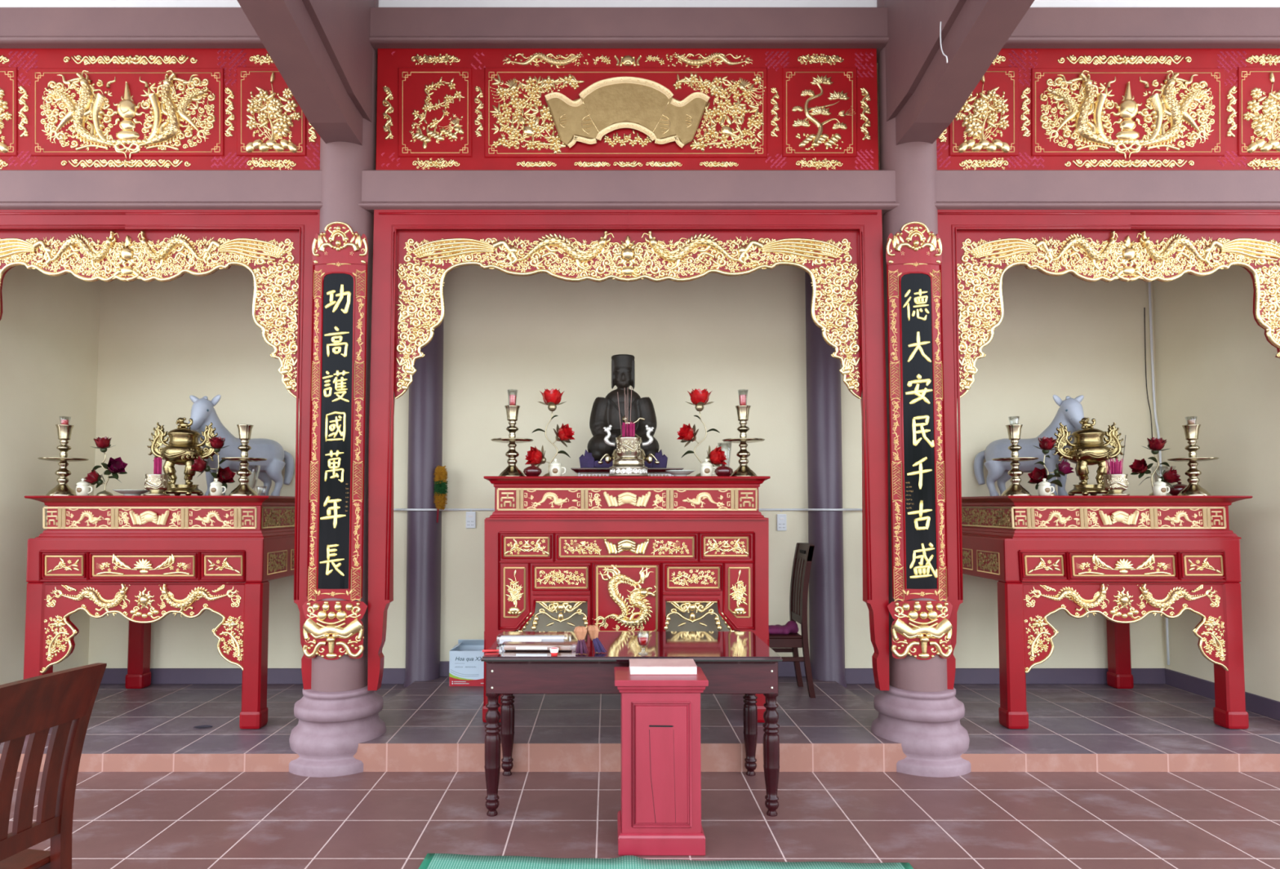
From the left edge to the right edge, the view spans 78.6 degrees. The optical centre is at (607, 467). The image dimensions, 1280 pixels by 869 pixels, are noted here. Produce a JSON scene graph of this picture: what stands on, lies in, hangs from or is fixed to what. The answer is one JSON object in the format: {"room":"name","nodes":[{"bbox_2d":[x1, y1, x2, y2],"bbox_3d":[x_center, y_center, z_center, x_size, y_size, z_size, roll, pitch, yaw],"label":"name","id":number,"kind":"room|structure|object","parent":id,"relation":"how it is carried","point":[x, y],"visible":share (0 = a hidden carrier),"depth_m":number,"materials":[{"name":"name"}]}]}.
{"room":"house of worship","nodes":[
{"label":"house of worship","id":0,"kind":"room"},
{"bbox_2d":[0,265,100,685],"bbox_3d":[-4.177,-0.830,5.560,0.200,5.400,1.382,0,-3,0],"label":"wall","id":1,"kind":"structure","parent":0,"point":[49,325],"depth_m":5.57,"materials":[{"name":"beige paint"}]},
{"bbox_2d":[0,684,405,772],"bbox_3d":[-3.953,1.740,5.404,5.094,0.150,2.022,0,-3,0],"label":"floor","id":2,"kind":"structure","parent":0,"point":[148,729],"depth_m":4.83,"materials":[{"name":"tile"}]},
{"bbox_2d":[23,495,294,729],"bbox_3d":[-2.903,0.938,5.482,1.551,1.461,1.242,0,-3,0],"label":"altar table","id":3,"kind":"object","parent":2,"relation":"on","point":[142,559],"visible":0.77,"depth_m":4.92,"materials":[{"name":"red paint"}]},
{"bbox_2d":[37,424,88,495],"bbox_3d":[-3.593,-0.044,5.153,0.280,0.468,0.280,0,-3,0],"label":"candlestick","id":4,"kind":"object","parent":3,"relation":"on","point":[64,431],"visible":0.99,"depth_m":5.13,"materials":[{"name":"gold metal"}]},
{"bbox_2d":[37,457,88,462],"bbox_3d":[-3.593,-0.049,5.154,0.280,0.017,0.280,0,-3,0],"label":"drip tray","id":5,"kind":"object","parent":4,"relation":"on","point":[49,459],"depth_m":5.08,"materials":[{"name":"gold metal"}]},
{"bbox_2d":[75,478,93,495],"bbox_3d":[-3.426,0.130,5.099,0.094,0.115,0.079,-2,-3,32],"label":"lidded jar","id":6,"kind":"object","parent":3,"relation":"on","point":[82,488],"visible":0.89,"depth_m":5.08,"materials":[{"name":"beige ceramic"}]},
{"bbox_2d":[82,436,127,495],"bbox_3d":[-3.321,-0.008,5.159,0.275,0.397,0.159,0,-3,0],"label":"lotus spray","id":7,"kind":"object","parent":3,"relation":"on","point":[116,466],"visible":1,"depth_m":5.15,"materials":[{"name":"red plant"}]},
{"bbox_2d":[82,468,99,484],"bbox_3d":[-3.409,0.060,5.145,0.099,0.098,0.099,-1,-3,15],"label":"flower","id":8,"kind":"object","parent":7,"relation":"on","point":[93,477],"depth_m":5.12,"materials":[{"name":"red plant"}]},
{"bbox_2d":[93,436,111,448],"bbox_3d":[-3.342,-0.164,5.162,0.118,0.086,0.100,0,-3,0],"label":"flower","id":9,"kind":"object","parent":7,"relation":"on","point":[104,442],"depth_m":5.14,"materials":[{"name":"red plant"}]},
{"bbox_2d":[106,457,127,473],"bbox_3d":[-3.238,-0.014,5.139,0.108,0.112,0.117,0,-3,0],"label":"flower","id":10,"kind":"object","parent":7,"relation":"on","point":[117,465],"depth_m":5.16,"materials":[{"name":"purple plant"}]},
{"bbox_2d":[142,474,169,495],"bbox_3d":[-2.938,0.117,5.085,0.152,0.139,0.152,0,-3,0],"label":"bowl","id":11,"kind":"object","parent":3,"relation":"on","point":[156,484],"visible":0.99,"depth_m":5.03,"materials":[{"name":"gold metal"}]},
{"bbox_2d":[146,417,219,495],"bbox_3d":[-2.891,-0.070,5.317,0.437,0.536,0.279,-2,-3,30],"label":"incense burner","id":12,"kind":"object","parent":3,"relation":"on","point":[183,448],"visible":0.89,"depth_m":5.26,"materials":[{"name":"gold metal"}]},
{"bbox_2d":[160,434,204,465],"bbox_3d":[-2.890,-0.114,5.318,0.274,0.202,0.281,0,-3,0],"label":"bowl","id":13,"kind":"object","parent":12,"relation":"attached to","point":[181,449],"depth_m":5.24,"materials":[{"name":"gold metal"}]},
{"bbox_2d":[190,436,235,495],"bbox_3d":[-2.642,-0.008,5.218,0.294,0.403,0.159,0,-3,0],"label":"lotus spray","id":14,"kind":"object","parent":3,"relation":"on","point":[224,476],"visible":0.91,"depth_m":5.21,"materials":[{"name":"red plant"}]},
{"bbox_2d":[190,456,206,471],"bbox_3d":[-2.735,-0.024,5.200,0.108,0.111,0.117,0,-3,0],"label":"flower","id":15,"kind":"object","parent":14,"relation":"on","point":[200,464],"depth_m":5.18,"materials":[{"name":"red plant"}]},
{"bbox_2d":[208,436,225,448],"bbox_3d":[-2.613,-0.166,5.217,0.117,0.089,0.098,0,-3,0],"label":"flower","id":16,"kind":"object","parent":14,"relation":"on","point":[216,442],"depth_m":5.20,"materials":[{"name":"red plant"}]},
{"bbox_2d":[217,466,235,483],"bbox_3d":[-2.548,0.052,5.194,0.106,0.115,0.117,0,-3,0],"label":"flower","id":17,"kind":"object","parent":14,"relation":"on","point":[224,476],"depth_m":5.22,"materials":[{"name":"red plant"}]},
{"bbox_2d":[187,395,241,495],"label":"statue","id":18,"kind":"object","parent":3,"relation":"on","point":[204,414],"depth_m":5.56,"materials":[{"name":"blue stone"}]},
{"bbox_2d":[221,424,266,495],"bbox_3d":[-2.400,-0.044,5.153,0.280,0.468,0.280,0,-3,0],"label":"candlestick","id":19,"kind":"object","parent":3,"relation":"on","point":[244,430],"visible":0.94,"depth_m":5.13,"materials":[{"name":"gold metal"}]},
{"bbox_2d":[221,457,266,462],"bbox_3d":[-2.400,-0.049,5.154,0.280,0.017,0.280,0,-3,0],"label":"drip tray","id":20,"kind":"object","parent":19,"relation":"on","point":[230,459],"depth_m":5.07,"materials":[{"name":"gold metal"}]},
{"bbox_2d":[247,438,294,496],"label":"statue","id":21,"kind":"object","parent":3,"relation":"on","point":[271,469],"depth_m":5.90,"materials":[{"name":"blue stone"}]},
{"bbox_2d":[403,286,444,688],"bbox_3d":[-1.446,-0.848,6.213,0.288,5.100,0.288,0,-3,0],"label":"column","id":22,"kind":"structure","parent":2,"relation":"on","point":[424,544],"depth_m":6.05,"materials":[{"name":"paint"}]},
{"bbox_2d":[433,465,448,523],"bbox_3d":[-1.298,0.208,6.057,0.116,0.445,0.114,0,-3,0],"label":"duster","id":23,"kind":"object","parent":22,"relation":"hanging from","point":[440,488],"visible":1,"depth_m":6.04,"materials":[{"name":"yellow fabric"}]},
{"bbox_2d":[88,62,1165,668],"bbox_3d":[0.000,-0.792,6.340,13.000,5.400,0.200,0,-3,0],"label":"wall","id":24,"kind":"structure","parent":0,"point":[162,344],"depth_m":6.23,"materials":[{"name":"beige paint"}]},
{"bbox_2d":[393,508,862,511],"bbox_3d":[0.278,0.333,6.091,4.111,0.017,0.181,0,-3,0],"label":"cable conduit","id":25,"kind":"object","parent":24,"relation":"attached to","point":[394,509],"visible":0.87,"depth_m":6.14,"materials":[{"name":"white plastic"}]},
{"bbox_2d":[100,661,1165,684],"bbox_3d":[0.147,1.612,6.120,8.449,0.176,0.025,0,-3,0],"label":"baseboard","id":26,"kind":"structure","parent":24,"relation":"attached to","point":[852,676],"depth_m":6.11,"materials":[{"name":"paint"}]},
{"bbox_2d":[352,677,906,772],"bbox_3d":[0.123,1.712,5.406,3.380,0.207,2.022,0,-3,0],"label":"floor","id":27,"kind":"structure","parent":0,"point":[433,726],"depth_m":4.60,"materials":[{"name":"tile"}]},
{"bbox_2d":[448,640,484,686],"bbox_3d":[-1.004,1.478,5.923,0.350,0.312,0.241,0,-3,0],"label":"cardboard box","id":28,"kind":"object","parent":27,"relation":"on","point":[466,668],"visible":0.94,"depth_m":5.80,"materials":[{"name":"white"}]},
{"bbox_2d":[448,676,484,686],"bbox_3d":[-1.008,1.576,5.799,0.343,0.103,0.001,0,-3,0],"label":"print","id":29,"kind":"object","parent":28,"relation":"attached to","point":[453,681],"depth_m":5.80,"materials":[{"name":"red"}]},
{"bbox_2d":[482,476,770,723],"bbox_3d":[0.116,0.840,5.299,1.787,1.525,0.988,0,-3,0],"label":"altar table","id":30,"kind":"object","parent":27,"relation":"on","point":[625,547],"visible":1,"depth_m":4.85,"materials":[{"name":"red paint"}]},
{"bbox_2d":[491,405,533,476],"bbox_3d":[-0.627,-0.167,5.114,0.280,0.468,0.280,0,-3,0],"label":"candlestick","id":31,"kind":"object","parent":30,"relation":"on","point":[512,411],"visible":0.98,"depth_m":5.08,"materials":[{"name":"gold metal"}]},
{"bbox_2d":[491,438,533,443],"bbox_3d":[-0.627,-0.171,5.114,0.280,0.017,0.280,0,-3,0],"label":"drip tray","id":32,"kind":"object","parent":31,"relation":"on","point":[497,440],"depth_m":5.03,"materials":[{"name":"gold metal"}]},
{"bbox_2d":[524,388,575,476],"bbox_3d":[-0.385,-0.229,5.190,0.336,0.601,0.220,0,-3,0],"label":"lotus spray","id":33,"kind":"object","parent":30,"relation":"on","point":[552,398],"visible":0.93,"depth_m":5.17,"materials":[{"name":"red plastic"}]},
{"bbox_2d":[524,445,542,465],"bbox_3d":[-0.492,-0.079,5.155,0.120,0.126,0.137,0,-3,0],"label":"flower","id":34,"kind":"object","parent":33,"relation":"on","point":[534,456],"depth_m":5.14,"materials":[{"name":"red plant"}]},
{"bbox_2d":[539,388,564,404],"bbox_3d":[-0.372,-0.469,5.191,0.171,0.122,0.147,0,-3,0],"label":"flower","id":35,"kind":"object","parent":33,"relation":"on","point":[553,397],"depth_m":5.15,"materials":[{"name":"red plant"}]},
{"bbox_2d":[557,423,575,440],"bbox_3d":[-0.275,-0.234,5.165,0.117,0.117,0.126,0,-3,0],"label":"flower","id":36,"kind":"object","parent":33,"relation":"on","point":[565,433],"depth_m":5.16,"materials":[{"name":"red plant"}]},
{"bbox_2d":[570,468,683,476],"bbox_3d":[0.133,0.051,5.572,0.779,0.072,0.367,0,-3,0],"label":"stand","id":37,"kind":"object","parent":30,"relation":"on","point":[580,472],"visible":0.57,"depth_m":5.42,"materials":[{"name":"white wood"}]},
{"bbox_2d":[579,449,667,468],"bbox_3d":[0.108,-0.077,5.595,0.620,0.185,0.320,0,-3,0],"label":"throne","id":38,"kind":"object","parent":37,"relation":"on","point":[587,461],"visible":0.38,"depth_m":5.45,"materials":[{"name":"purple fabric"}]},
{"bbox_2d":[586,354,659,461],"bbox_3d":[0.108,-0.419,5.576,0.511,0.776,0.283,0,-3,0],"label":"seated statue","id":39,"kind":"object","parent":38,"relation":"on","point":[605,412],"visible":0.7,"depth_m":5.54,"materials":[{"name":"black stone"}]},
{"bbox_2d":[608,466,648,476],"bbox_3d":[0.132,0.029,5.032,0.257,0.067,0.262,0,-3,0],"label":"stand","id":40,"kind":"object","parent":30,"relation":"on","point":[615,471],"visible":0.97,"depth_m":4.93,"materials":[{"name":"grey metal"}]},
{"bbox_2d":[612,436,644,466],"bbox_3d":[0.132,-0.097,5.041,0.206,0.185,0.206,0,-3,0],"label":"bowl","id":41,"kind":"object","parent":40,"relation":"on","point":[628,448],"visible":1,"depth_m":4.97,"materials":[{"name":"gold metal"}]},
{"bbox_2d":[597,416,659,466],"bbox_3d":[0.141,-0.137,5.245,0.337,0.416,0.258,-2,-3,36],"label":"incense burner","id":42,"kind":"object","parent":30,"relation":"on","point":[649,458],"visible":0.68,"depth_m":5.25,"materials":[{"name":"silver metal"}]},
{"bbox_2d":[676,388,726,476],"bbox_3d":[0.623,-0.229,5.190,0.336,0.601,0.220,0,-3,0],"label":"lotus spray","id":43,"kind":"object","parent":30,"relation":"on","point":[700,398],"visible":0.85,"depth_m":5.17,"materials":[{"name":"red plastic"}]},
{"bbox_2d":[676,422,693,440],"bbox_3d":[0.514,-0.234,5.165,0.117,0.117,0.126,0,-3,0],"label":"flower","id":44,"kind":"object","parent":43,"relation":"on","point":[686,433],"depth_m":5.16,"materials":[{"name":"red plant"}]},
{"bbox_2d":[687,388,711,404],"bbox_3d":[0.610,-0.469,5.191,0.171,0.122,0.147,0,-3,0],"label":"flower","id":45,"kind":"object","parent":43,"relation":"on","point":[698,397],"depth_m":5.15,"materials":[{"name":"red plant"}]},
{"bbox_2d":[709,445,726,465],"bbox_3d":[0.731,-0.079,5.155,0.120,0.126,0.137,0,-3,0],"label":"flower","id":46,"kind":"object","parent":43,"relation":"on","point":[717,456],"depth_m":5.14,"materials":[{"name":"red plant"}]},
{"bbox_2d":[721,405,764,476],"bbox_3d":[0.886,-0.167,5.114,0.280,0.468,0.280,0,-3,0],"label":"candlestick","id":47,"kind":"object","parent":30,"relation":"on","point":[743,411],"visible":0.97,"depth_m":5.08,"materials":[{"name":"gold metal"}]},
{"bbox_2d":[721,438,764,443],"bbox_3d":[0.886,-0.171,5.114,0.280,0.017,0.280,0,-3,0],"label":"drip tray","id":48,"kind":"object","parent":47,"relation":"on","point":[731,440],"depth_m":5.03,"materials":[{"name":"gold metal"}]},
{"bbox_2d":[768,542,815,698],"bbox_3d":[1.250,1.087,5.654,0.430,1.066,0.380,0,-3,0],"label":"wooden chair","id":49,"kind":"object","parent":27,"relation":"on","point":[802,559],"visible":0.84,"depth_m":5.49,"materials":[{"name":"brown wood"}]},
{"bbox_2d":[768,621,798,635],"bbox_3d":[1.195,1.143,5.594,0.342,0.087,0.200,0,-3,0],"label":"folded cloth","id":50,"kind":"object","parent":49,"relation":"on","point":[791,627],"visible":0.62,"depth_m":5.52,"materials":[{"name":"purple fabric"}]},
{"bbox_2d":[0,0,1279,7],"bbox_3d":[0.000,-3.160,4.945,14.000,0.905,0.100,0,-3,0],"label":"wall","id":51,"kind":"structure","parent":0,"point":[3,3],"depth_m":4.88,"materials":[{"name":"white paint"}]},
{"bbox_2d":[8,772,1279,868],"bbox_3d":[0.000,1.587,0.710,14.000,0.100,7.572,0,-3,0],"label":"floor","id":52,"kind":"structure","parent":0,"point":[122,820],"depth_m":3.75,"materials":[{"name":"tile"}]},
{"bbox_2d":[0,663,106,868],"bbox_3d":[-1.824,1.095,2.178,0.556,1.026,0.450,-1,-3,11],"label":"wooden chair","id":53,"kind":"object","parent":52,"relation":"on","point":[64,701],"visible":1,"depth_m":2.25,"materials":[{"name":"brown wood"}]},
{"bbox_2d":[288,0,386,777],"bbox_3d":[-1.587,-0.871,4.723,0.584,5.200,0.584,0,-3,0],"label":"column","id":54,"kind":"structure","parent":52,"relation":"on","point":[339,713],"depth_m":4.53,"materials":[{"name":"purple paint"}]},
{"bbox_2d":[0,7,265,48],"bbox_3d":[-4.293,-2.663,4.803,5.413,0.222,0.236,0,-3,0],"label":"beam","id":55,"kind":"structure","parent":54,"relation":"attached to","point":[20,27],"depth_m":4.70,"materials":[{"name":"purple paint"}]},
{"bbox_2d":[0,169,323,209],"bbox_3d":[-4.293,-1.653,4.753,5.413,0.237,0.236,0,-3,0],"label":"beam","id":56,"kind":"structure","parent":54,"relation":"attached to","point":[20,189],"depth_m":4.65,"materials":[{"name":"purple paint"}]},
{"bbox_2d":[0,48,319,169],"bbox_3d":[-3.187,-2.182,4.736,2.942,0.824,0.093,0,-3,0],"label":"board","id":57,"kind":"object","parent":56,"relation":"on","point":[61,108],"visible":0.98,"depth_m":4.73,"materials":[{"name":"paint"}]},
{"bbox_2d":[0,209,319,689],"bbox_3d":[-2.877,-0.129,4.630,2.365,2.857,0.090,0,-3,0],"label":"arch frame","id":58,"kind":"object","parent":56,"relation":"attached to","point":[163,246],"visible":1,"depth_m":4.66,"materials":[{"name":"red paint"}]},
{"bbox_2d":[237,0,373,145],"bbox_3d":[-1.572,-2.802,2.552,0.280,1.553,4.425,0,-3,0],"label":"beam","id":59,"kind":"structure","parent":54,"relation":"attached to","point":[322,50],"depth_m":4.13,"materials":[{"name":"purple paint"}]},
{"bbox_2d":[302,221,368,660],"bbox_3d":[-1.579,-0.171,4.530,0.378,2.546,0.100,0,-3,0],"label":"couplet board","id":60,"kind":"object","parent":54,"relation":"attached to","point":[332,630],"visible":1,"depth_m":4.53,"materials":[{"name":"red paint"}]},
{"bbox_2d":[358,169,899,215],"bbox_3d":[0.123,-1.653,4.753,3.420,0.237,0.236,0,-3,0],"label":"beam","id":61,"kind":"structure","parent":54,"relation":"attached to","point":[381,189],"depth_m":4.65,"materials":[{"name":"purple paint"}]},
{"bbox_2d":[375,48,878,169],"bbox_3d":[0.117,-2.182,4.742,3.044,0.824,0.080,0,-3,0],"label":"board","id":62,"kind":"object","parent":61,"relation":"on","point":[438,108],"visible":1,"depth_m":4.73,"materials":[{"name":"paint"}]},
{"bbox_2d":[367,209,888,690],"bbox_3d":[0.119,-0.129,4.630,3.054,2.857,0.090,0,-3,0],"label":"arch frame","id":63,"kind":"object","parent":61,"relation":"attached to","point":[841,251],"visible":1,"depth_m":4.66,"materials":[{"name":"red paint"}]},
{"bbox_2d":[368,7,888,62],"bbox_3d":[0.123,-2.663,4.803,3.420,0.222,0.236,0,-3,0],"label":"beam","id":64,"kind":"structure","parent":54,"relation":"attached to","point":[389,27],"depth_m":4.70,"materials":[{"name":"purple paint"}]},
{"bbox_2d":[480,631,782,817],"bbox_3d":[0.116,1.310,4.062,1.440,0.780,0.755,0,-3,0],"label":"table","id":65,"kind":"object","parent":52,"relation":"on","point":[732,663],"visible":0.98,"depth_m":3.79,"materials":[{"name":"brown wood"}]},
{"bbox_2d":[496,632,571,644],"bbox_3d":[-0.383,0.893,4.069,0.385,0.052,0.110,0,-3,-2],"label":"pack","id":66,"kind":"object","parent":65,"relation":"on","point":[503,638],"visible":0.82,"depth_m":4.04,"materials":[{"name":"white paper"}]},
{"bbox_2d":[501,641,577,651],"bbox_3d":[-0.337,0.892,3.881,0.384,0.036,0.085,0,-3,1],"label":"pack","id":67,"kind":"object","parent":65,"relation":"on","point":[510,646],"visible":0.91,"depth_m":3.86,"materials":[{"name":"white paper"}]},
{"bbox_2d":[573,626,588,654],"bbox_3d":[-0.131,0.840,3.797,0.067,0.128,0.075,1,-3,-13],"label":"bundle","id":68,"kind":"object","parent":65,"relation":"on","point":[580,632],"visible":1,"depth_m":3.78,"materials":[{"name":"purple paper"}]},
{"bbox_2d":[586,625,606,653],"bbox_3d":[-0.061,0.841,3.823,0.106,0.128,0.065,-2,-4,39],"label":"bundle","id":69,"kind":"object","parent":65,"relation":"on","point":[593,631],"visible":1,"depth_m":3.81,"materials":[{"name":"purple fabric"}]},
{"bbox_2d":[613,666,708,856],"bbox_3d":[0.231,1.298,3.483,0.404,0.746,0.285,0,-3,0],"label":"box","id":70,"kind":"object","parent":52,"relation":"on","point":[660,815],"visible":1,"depth_m":3.37,"materials":[{"name":"red paint"}]},
{"bbox_2d":[629,659,697,675],"bbox_3d":[0.247,0.910,3.558,0.299,0.037,0.172,0,-3,0],"label":"booklet","id":71,"kind":"object","parent":70,"relation":"on","point":[637,667],"visible":1,"depth_m":3.48,"materials":[{"name":"white paper"}]},
{"bbox_2d":[418,853,913,868],"bbox_3d":[0.223,1.629,2.799,2.044,0.023,1.018,0,-3,3],"label":"floor mat","id":72,"kind":"object","parent":52,"relation":"on","point":[432,861],"visible":1,"depth_m":3.25,"materials":[{"name":"green fabric"}]},
{"bbox_2d":[871,0,971,777],"bbox_3d":[1.833,-0.871,4.723,0.584,5.200,0.584,0,-3,0],"label":"column","id":73,"kind":"structure","parent":52,"relation":"on","point":[918,712],"depth_m":4.51,"materials":[{"name":"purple paint"}]},
{"bbox_2d":[885,221,952,660],"bbox_3d":[1.803,-0.171,4.530,0.378,2.546,0.100,0,-3,0],"label":"couplet board","id":74,"kind":"object","parent":73,"relation":"attached to","point":[922,630],"visible":1,"depth_m":4.53,"materials":[{"name":"red paint"}]},
{"bbox_2d":[884,0,1034,145],"bbox_3d":[1.823,-2.802,2.552,0.280,1.553,4.425,0,-3,0],"label":"beam","id":75,"kind":"structure","parent":73,"relation":"attached to","point":[925,93],"depth_m":4.14,"materials":[{"name":"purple paint"}]},
{"bbox_2d":[934,169,1279,209],"bbox_3d":[4.417,-1.653,4.753,5.167,0.237,0.236,0,-3,0],"label":"beam","id":76,"kind":"structure","parent":73,"relation":"attached to","point":[955,189],"depth_m":4.65,"materials":[{"name":"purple paint"}]},
{"bbox_2d":[936,48,1279,169],"bbox_3d":[3.425,-2.182,4.736,2.942,0.824,0.093,0,-3,0],"label":"board","id":77,"kind":"object","parent":76,"relation":"on","point":[1032,108],"visible":0.95,"depth_m":4.73,"materials":[{"name":"paint"}]},
{"bbox_2d":[937,209,1279,689],"bbox_3d":[3.115,-0.129,4.630,2.365,2.857,0.090,0,-3,0],"label":"arch frame","id":78,"kind":"object","parent":76,"relation":"attached to","point":[979,246],"visible":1,"depth_m":4.66,"materials":[{"name":"red paint"}]},
{"bbox_2d":[1002,7,1279,48],"bbox_3d":[4.417,-2.663,4.803,5.167,0.222,0.236,0,-3,0],"label":"beam","id":79,"kind":"structure","parent":73,"relation":"attached to","point":[1040,27],"depth_m":4.70,"materials":[{"name":"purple paint"}]},
{"bbox_2d":[845,684,1279,772],"bbox_3d":[4.087,1.740,5.404,4.827,0.150,2.022,0,-3,0],"label":"floor","id":80,"kind":"structure","parent":0,"point":[1073,728],"depth_m":4.78,"materials":[{"name":"tile"}]},
{"bbox_2d":[804,271,846,688],"bbox_3d":[1.713,-0.848,6.213,0.288,5.100,0.288,0,-3,0],"label":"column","id":81,"kind":"structure","parent":80,"relation":"on","point":[824,410],"depth_m":6.05,"materials":[{"name":"paint"}]},
{"bbox_2d":[961,495,1252,729],"bbox_3d":[3.269,0.938,5.482,1.551,1.461,1.242,0,-3,0],"label":"altar table","id":82,"kind":"object","parent":80,"relation":"on","point":[1122,559],"visible":0.88,"depth_m":4.92,"materials":[{"name":"red paint"}]},
{"bbox_2d":[991,424,1039,496],"bbox_3d":[2.686,-0.044,5.153,0.280,0.468,0.280,0,-3,0],"label":"candlestick","id":83,"kind":"object","parent":82,"relation":"on","point":[1014,431],"visible":1,"depth_m":5.13,"materials":[{"name":"gold metal"}]},
{"bbox_2d":[991,457,1039,462],"bbox_3d":[2.686,-0.049,5.154,0.280,0.017,0.280,0,-3,0],"label":"drip tray","id":84,"kind":"object","parent":83,"relation":"on","point":[1013,459],"depth_m":5.07,"materials":[{"name":"gold metal"}]},
{"bbox_2d":[973,395,1085,496],"bbox_3d":[3.134,-0.140,5.800,0.282,0.723,0.876,2,-3,-35],"label":"statue","id":85,"kind":"object","parent":82,"relation":"on","point":[1070,412],"visible":0.62,"depth_m":5.68,"materials":[{"name":"white stone"}]},
{"bbox_2d":[1037,478,1054,495],"bbox_3d":[2.861,0.130,5.099,0.094,0.115,0.079,-2,-3,32],"label":"lidded jar","id":86,"kind":"object","parent":82,"relation":"on","point":[1044,488],"visible":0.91,"depth_m":5.08,"materials":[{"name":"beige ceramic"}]},
{"bbox_2d":[1027,436,1074,495],"bbox_3d":[2.950,-0.008,5.201,0.302,0.401,0.164,0,-3,0],"label":"lotus spray","id":87,"kind":"object","parent":82,"relation":"on","point":[1046,444],"visible":0.9,"depth_m":5.19,"materials":[{"name":"red plant"}]},
{"bbox_2d":[1027,467,1047,484],"bbox_3d":[2.851,0.056,5.185,0.113,0.114,0.103,-1,-3,24],"label":"flower","id":88,"kind":"object","parent":87,"relation":"on","point":[1037,476],"depth_m":5.20,"materials":[{"name":"red plant"}]},
{"bbox_2d":[1037,436,1056,450],"bbox_3d":[2.924,-0.161,5.196,0.128,0.097,0.107,0,-3,0],"label":"flower","id":89,"kind":"object","parent":87,"relation":"on","point":[1045,443],"depth_m":5.18,"materials":[{"name":"red plant"}]},
{"bbox_2d":[1057,458,1074,474],"bbox_3d":[3.049,-0.005,5.185,0.107,0.108,0.110,1,-3,-13],"label":"flower","id":90,"kind":"object","parent":87,"relation":"on","point":[1064,468],"depth_m":5.16,"materials":[{"name":"purple plant"}]},
{"bbox_2d":[1052,417,1124,495],"bbox_3d":[3.272,-0.070,5.317,0.437,0.536,0.279,-2,-3,30],"label":"incense burner","id":91,"kind":"object","parent":82,"relation":"on","point":[1088,447],"visible":0.98,"depth_m":5.26,"materials":[{"name":"gold metal"}]},
{"bbox_2d":[1068,434,1111,465],"bbox_3d":[3.273,-0.114,5.318,0.274,0.202,0.281,0,-3,0],"label":"bowl","id":92,"kind":"object","parent":91,"relation":"attached to","point":[1086,449],"depth_m":5.24,"materials":[{"name":"gold metal"}]},
{"bbox_2d":[1102,474,1129,495],"bbox_3d":[3.305,0.117,5.085,0.152,0.139,0.152,0,-3,0],"label":"bowl","id":93,"kind":"object","parent":82,"relation":"on","point":[1114,484],"visible":1,"depth_m":5.04,"materials":[{"name":"gold metal"}]},
{"bbox_2d":[1105,458,1123,474],"bbox_3d":[3.303,0.012,5.092,0.094,0.139,0.088,-3,-4,44],"label":"bundle","id":94,"kind":"object","parent":93,"relation":"in","point":[1116,468],"visible":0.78,"depth_m":5.08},
{"bbox_2d":[1128,437,1181,495],"bbox_3d":[3.679,-0.006,5.251,0.324,0.401,0.165,0,-3,0],"label":"rose spray","id":95,"kind":"object","parent":82,"relation":"on","point":[1140,468],"visible":0.97,"depth_m":5.24,"materials":[{"name":"red plant"}]},
{"bbox_2d":[1128,458,1147,473],"bbox_3d":[3.566,-0.009,5.235,0.100,0.101,0.105,0,-3,0],"label":"flower","id":96,"kind":"object","parent":95,"relation":"on","point":[1138,466],"depth_m":5.25,"materials":[{"name":"red plant"}]},
{"bbox_2d":[1146,437,1167,450],"bbox_3d":[3.690,-0.159,5.245,0.128,0.097,0.107,0,-3,0],"label":"flower","id":97,"kind":"object","parent":95,"relation":"on","point":[1154,444],"depth_m":5.23,"materials":[{"name":"red plant"}]},
{"bbox_2d":[1163,466,1181,483],"bbox_3d":[3.784,0.049,5.232,0.109,0.117,0.101,1,-3,-21],"label":"flower","id":98,"kind":"object","parent":95,"relation":"on","point":[1170,476],"depth_m":5.22,"materials":[{"name":"red plant"}]},
{"bbox_2d":[1152,478,1169,495],"bbox_3d":[3.614,0.130,5.099,0.094,0.115,0.079,-2,-3,32],"label":"lidded jar","id":99,"kind":"object","parent":82,"relation":"on","point":[1159,488],"visible":0.87,"depth_m":5.08,"materials":[{"name":"beige ceramic"}]},
{"bbox_2d":[1166,424,1219,495],"bbox_3d":[3.859,-0.044,5.153,0.280,0.468,0.280,0,-3,0],"label":"candlestick","id":100,"kind":"object","parent":82,"relation":"on","point":[1191,431],"visible":0.95,"depth_m":5.13,"materials":[{"name":"gold metal"}]},
{"bbox_2d":[1166,457,1219,462],"bbox_3d":[3.859,-0.049,5.154,0.280,0.017,0.280,0,-3,0],"label":"drip tray","id":101,"kind":"object","parent":100,"relation":"on","point":[1190,459],"depth_m":5.08,"materials":[{"name":"gold metal"}]},
{"bbox_2d":[1151,265,1279,702],"bbox_3d":[4.472,-0.830,5.560,0.200,5.400,1.382,0,-3,0],"label":"wall","id":102,"kind":"structure","parent":0,"point":[1215,364],"depth_m":5.45,"materials":[{"name":"beige paint"}]},
{"bbox_2d":[1147,281,1169,665],"bbox_3d":[4.345,-0.470,6.181,0.025,4.022,0.057,2,-4,-40],"label":"conduit","id":103,"kind":"object","parent":102,"relation":"attached to","point":[1149,282],"visible":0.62,"depth_m":6.20,"materials":[{"name":"white plastic"}]},
{"bbox_2d":[1165,669,1279,721],"bbox_3d":[4.369,1.605,5.423,0.025,0.122,1.366,0,-3,0],"label":"baseboard","id":104,"kind":"structure","parent":102,"relation":"attached to","point":[1257,704],"depth_m":5.65,"materials":[{"name":"paint"}]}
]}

